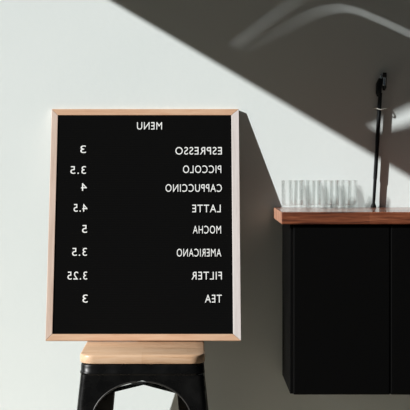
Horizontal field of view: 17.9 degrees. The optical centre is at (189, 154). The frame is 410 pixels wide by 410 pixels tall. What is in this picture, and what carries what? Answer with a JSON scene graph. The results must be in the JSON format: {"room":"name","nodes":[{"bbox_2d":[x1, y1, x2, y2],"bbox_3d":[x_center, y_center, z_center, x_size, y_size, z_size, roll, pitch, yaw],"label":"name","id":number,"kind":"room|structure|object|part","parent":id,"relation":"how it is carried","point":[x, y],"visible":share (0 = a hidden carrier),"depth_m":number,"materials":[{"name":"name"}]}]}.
{"room":"cafe","nodes":[
{"label":"cafe","id":0,"kind":"room"},
{"bbox_2d":[0,0,409,409],"bbox_3d":[0.150,-0.640,3.600,4.100,3.600,0.100,0,0,0],"label":"wall","id":1,"kind":"structure","parent":0,"point":[301,76],"depth_m":3.55,"materials":[{"name":"white paint"}]},
{"bbox_2d":[282,224,409,394],"bbox_3d":[0.552,0.388,3.402,0.600,0.428,0.294,0,0,0],"label":"base cabinet","id":2,"kind":"object","parent":1,"relation":"attached to","point":[346,287],"visible":0.92,"depth_m":3.25,"materials":[{"name":"black laminate"}]},
{"bbox_2d":[274,207,409,223],"bbox_3d":[0.558,0.158,3.397,0.660,0.030,0.306,0,0,0],"label":"countertop","id":3,"kind":"structure","parent":2,"relation":"on","point":[284,215],"depth_m":3.24,"materials":[{"name":"brown wood"}]},
{"bbox_2d":[371,73,386,206],"bbox_3d":[0.513,-0.041,3.535,0.044,0.366,0.020,0,0,11],"label":"rod","id":4,"kind":"object","parent":3,"relation":"on","point":[381,83],"visible":1,"depth_m":3.53,"materials":[{"name":"black paint"}]},
{"bbox_3d":[0.624,0.388,3.264,0.242,0.425,0.019,0,0,0],"label":"door","id":5,"kind":"part","parent":2,"relation":"part of","materials":[{"name":"black laminate"}]},
{"bbox_3d":[0.100,1.190,1.500,4.200,0.060,4.300,0,0,0],"label":"floor","id":6,"kind":"structure","parent":0,"visible":0},
{"bbox_2d":[77,341,207,409],"bbox_3d":[-0.117,0.823,3.300,0.428,0.674,0.398,0,0,0],"label":"stool","id":7,"kind":"object","parent":6,"relation":"on","point":[177,367],"visible":0.99,"depth_m":3.17,"materials":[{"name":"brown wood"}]},
{"bbox_3d":[-0.248,0.846,3.439,0.199,0.621,0.179,0,0,-40],"label":"leg","id":8,"kind":"part","parent":7,"relation":"part of","materials":[{"name":"black metal"}]},
{"bbox_3d":[-0.223,0.846,3.206,0.213,0.621,0.207,0,0,0],"label":"leg","id":9,"kind":"part","parent":7,"relation":"part of","materials":[{"name":"black metal"}]},
{"bbox_3d":[-0.117,0.498,3.309,0.307,0.022,0.295,0,0,0],"label":"seat","id":10,"kind":"part","parent":7,"relation":"part of","materials":[{"name":"brown wood"}]},
{"bbox_2d":[45,109,240,340],"bbox_3d":[-0.122,0.180,3.467,0.509,0.611,0.164,0,0,0],"label":"letter board","id":11,"kind":"object","parent":7,"relation":"on","point":[144,228],"visible":1,"depth_m":3.46,"materials":[{"name":"black fabric"}]},
{"bbox_3d":[-0.368,0.180,3.467,0.018,0.627,0.012,0,-14,0],"label":"frame rail","id":12,"kind":"part","parent":11,"relation":"part of","materials":[{"name":"brown wood"}]},
{"bbox_3d":[-0.122,0.476,3.393,0.508,0.017,0.012,0,-14,0],"label":"frame rail","id":13,"kind":"part","parent":11,"relation":"part of","materials":[{"name":"brown wood"}]},
{"bbox_3d":[-0.122,-0.115,3.542,0.508,0.017,0.012,0,-14,0],"label":"frame rail","id":14,"kind":"part","parent":11,"relation":"part of","materials":[{"name":"brown wood"}]},
{"bbox_3d":[0.123,0.180,3.467,0.020,0.627,0.012,0,-14,0],"label":"frame rail","id":15,"kind":"part","parent":11,"relation":"part of","materials":[{"name":"brown wood"}]},
{"bbox_3d":[-0.011,0.846,3.206,0.213,0.621,0.207,0,0,0],"label":"leg","id":16,"kind":"part","parent":7,"relation":"part of","materials":[{"name":"black metal"}]},
{"bbox_3d":[0.015,0.846,3.439,0.199,0.621,0.179,0,0,40],"label":"leg","id":17,"kind":"part","parent":7,"relation":"part of","materials":[{"name":"black metal"}]}
]}

